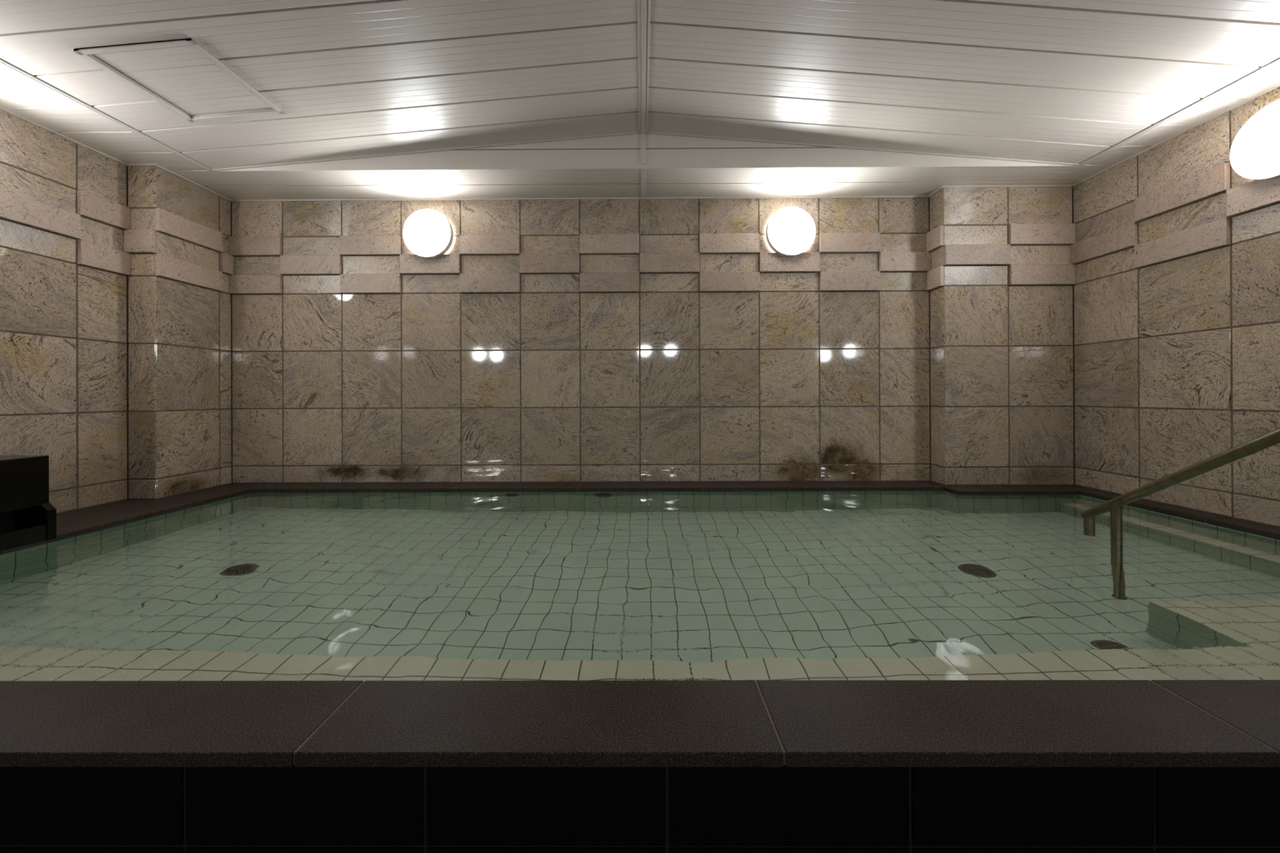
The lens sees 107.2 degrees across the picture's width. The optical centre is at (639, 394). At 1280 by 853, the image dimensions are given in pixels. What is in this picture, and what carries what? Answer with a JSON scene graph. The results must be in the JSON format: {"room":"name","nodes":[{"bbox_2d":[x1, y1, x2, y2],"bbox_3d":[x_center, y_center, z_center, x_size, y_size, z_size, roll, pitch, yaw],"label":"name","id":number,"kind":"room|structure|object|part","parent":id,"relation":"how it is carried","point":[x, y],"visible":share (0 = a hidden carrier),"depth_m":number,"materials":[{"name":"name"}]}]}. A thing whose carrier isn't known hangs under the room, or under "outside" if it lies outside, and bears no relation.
{"room":"spa","nodes":[
{"label":"spa","id":0,"kind":"room"},
{"bbox_2d":[0,109,130,514],"bbox_3d":[-2.965,-0.356,1.457,0.141,2.800,2.443,0,0,0],"label":"wall","id":1,"kind":"structure","parent":0,"point":[65,266],"depth_m":2.39,"materials":[{"name":"stone"}]},
{"bbox_2d":[124,165,155,499],"bbox_3d":[-2.829,-0.354,2.727,0.160,2.800,0.141,0,0,0],"label":"wall","id":2,"kind":"structure","parent":0,"point":[140,241],"depth_m":2.68,"materials":[{"name":"stone"}]},
{"bbox_2d":[155,166,234,499],"bbox_3d":[-2.796,-0.354,2.925,0.141,2.800,0.493,0,0,0],"label":"wall","id":3,"kind":"structure","parent":0,"point":[194,264],"depth_m":2.89,"materials":[{"name":"stone"}]},
{"bbox_2d":[229,197,931,483],"bbox_3d":[-0.405,-0.363,3.209,4.680,2.800,0.141,0,0,0],"label":"wall","id":4,"kind":"structure","parent":0,"point":[566,340],"depth_m":3.16,"materials":[{"name":"stone"}]},
{"bbox_2d":[402,208,453,258],"bbox_3d":[-1.405,-1.064,3.127,0.320,0.320,0.078,0,0,0],"label":"wall lamp","id":5,"kind":"object","parent":4,"relation":"attached to","point":[428,233],"visible":1,"depth_m":3.09,"materials":[{"name":"white glass"}]},
{"bbox_2d":[0,84,1279,201],"bbox_3d":[-0.087,-1.316,1.691,5.661,0.010,2.937,0,0,0],"label":"trim","id":6,"kind":"structure","parent":4,"relation":"attached to","point":[1277,86],"depth_m":3.06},
{"bbox_2d":[765,206,815,257],"bbox_3d":[0.995,-1.073,3.115,0.320,0.320,0.078,0,0,0],"label":"wall lamp","id":7,"kind":"object","parent":4,"relation":"attached to","point":[790,231],"visible":1,"depth_m":3.08,"materials":[{"name":"white glass"}]},
{"bbox_2d":[0,0,1279,204],"bbox_3d":[0.488,-1.493,-1.171,12.200,0.343,8.857,0,0,0],"label":"ceiling","id":8,"kind":"structure","parent":0,"point":[1052,81],"depth_m":2.17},
{"bbox_2d":[0,57,213,172],"bbox_3d":[-2.514,-1.313,0.786,0.030,0.020,3.941,0,0,0],"label":"trim","id":9,"kind":"structure","parent":8,"relation":"attached to","point":[2,62],"depth_m":2.16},
{"bbox_2d":[73,38,284,122],"bbox_3d":[-1.955,-1.350,2.055,0.460,0.051,0.474,0,0,0],"label":"access hatch","id":10,"kind":"object","parent":8,"relation":"attached to","point":[166,86],"visible":1,"depth_m":2.02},
{"bbox_2d":[210,167,1003,173],"bbox_3d":[0.019,-1.320,2.756,5.077,0.015,0.004,0,0,0],"label":"trim","id":11,"kind":"structure","parent":8,"relation":"attached to","point":[953,167],"depth_m":2.76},
{"bbox_2d":[640,169,645,198],"bbox_3d":[0.020,-1.314,2.951,0.028,0.006,0.392,0,0,0],"label":"trim","id":12,"kind":"structure","parent":8,"relation":"attached to","point":[642,171],"depth_m":2.93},
{"bbox_2d":[640,133,645,164],"bbox_3d":[0.019,-1.424,2.739,0.028,0.173,0.010,0,0,0],"label":"trim","id":13,"kind":"structure","parent":8,"relation":"attached to","point":[642,135],"depth_m":2.73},
{"bbox_2d":[637,0,649,133],"bbox_3d":[0.009,-1.525,0.770,0.048,0.022,3.934,0,0,0],"label":"trim","id":14,"kind":"structure","parent":8,"relation":"attached to","point":[643,6],"depth_m":2.13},
{"bbox_2d":[211,131,1079,171],"bbox_3d":[0.019,-1.420,2.732,5.009,0.217,0.012,0,0,0],"label":"trim","id":15,"kind":"structure","parent":8,"relation":"attached to","point":[629,133],"depth_m":2.73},
{"bbox_3d":[0.019,-1.426,2.747,5.282,0.228,0.014,0,0,0],"label":"gable panel","id":16,"kind":"part","parent":8,"relation":"part of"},
{"bbox_2d":[1076,57,1279,166],"bbox_3d":[2.533,-1.333,0.760,0.030,0.020,3.941,0,0,0],"label":"trim","id":17,"kind":"structure","parent":8,"relation":"attached to","point":[1261,68],"depth_m":2.18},
{"bbox_2d":[926,187,955,494],"bbox_3d":[1.983,-0.372,3.074,0.141,2.800,0.147,0,0,0],"label":"wall","id":18,"kind":"structure","parent":0,"point":[935,237],"depth_m":3.06,"materials":[{"name":"stone"}]},
{"bbox_2d":[943,186,1075,491],"bbox_3d":[2.344,-0.374,3.047,0.819,2.800,0.141,0,0,0],"label":"wall pier","id":19,"kind":"object","parent":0,"point":[1010,277],"visible":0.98,"depth_m":3.00,"materials":[{"name":"stone"}]},
{"bbox_2d":[1070,86,1279,540],"bbox_3d":[2.796,-0.378,1.601,0.141,2.800,2.789,0,0,0],"label":"wall","id":20,"kind":"structure","parent":0,"point":[1175,252],"depth_m":2.39,"materials":[{"name":"stone"}]},
{"bbox_2d":[1230,99,1279,179],"bbox_3d":[2.707,-1.082,1.992,0.078,0.320,0.320,0,0,0],"label":"wall lamp","id":21,"kind":"object","parent":20,"relation":"attached to","point":[1255,152],"visible":1,"depth_m":2.03,"materials":[{"name":"white glass"}]},
{"bbox_3d":[0.492,1.073,-2.415,12.200,0.100,6.379,0,0,0],"label":"floor","id":22,"kind":"structure","parent":0,"visible":0},
{"bbox_2d":[0,481,1279,852],"bbox_3d":[-0.077,0.847,1.959,5.655,0.527,2.388,0,0,0],"label":"pool","id":23,"kind":"object","parent":22,"relation":"on","point":[705,766],"visible":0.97,"depth_m":0.78,"materials":[{"name":"tile"}]},
{"bbox_2d":[0,455,56,551],"bbox_3d":[-2.679,0.429,1.647,0.458,0.348,0.668,0,0,0],"label":"spout","id":24,"kind":"object","parent":23,"relation":"on","point":[27,516],"visible":1,"depth_m":1.92,"materials":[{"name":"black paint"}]},
{"bbox_2d":[0,490,1279,681],"bbox_3d":[0.072,0.607,1.981,5.080,0.001,1.995,0,0,0],"label":"pool water","id":25,"kind":"object","parent":23,"relation":"in","point":[840,584],"visible":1,"depth_m":1.43,"materials":[{"name":"green liquid"}]},
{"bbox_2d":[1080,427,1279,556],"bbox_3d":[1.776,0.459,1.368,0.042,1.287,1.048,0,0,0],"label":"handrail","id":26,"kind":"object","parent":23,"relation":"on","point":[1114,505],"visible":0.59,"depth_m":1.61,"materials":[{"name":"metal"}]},
{"bbox_3d":[1.779,0.756,1.760,0.032,0.687,0.032,0,0,0],"label":"post","id":27,"kind":"part","parent":26,"relation":"part of","materials":[{"name":"metal"}]},
{"bbox_3d":[1.774,0.156,1.373,0.034,0.681,1.039,0,0,0],"label":"rail","id":28,"kind":"part","parent":26,"relation":"part of","materials":[{"name":"metal"}]}
]}

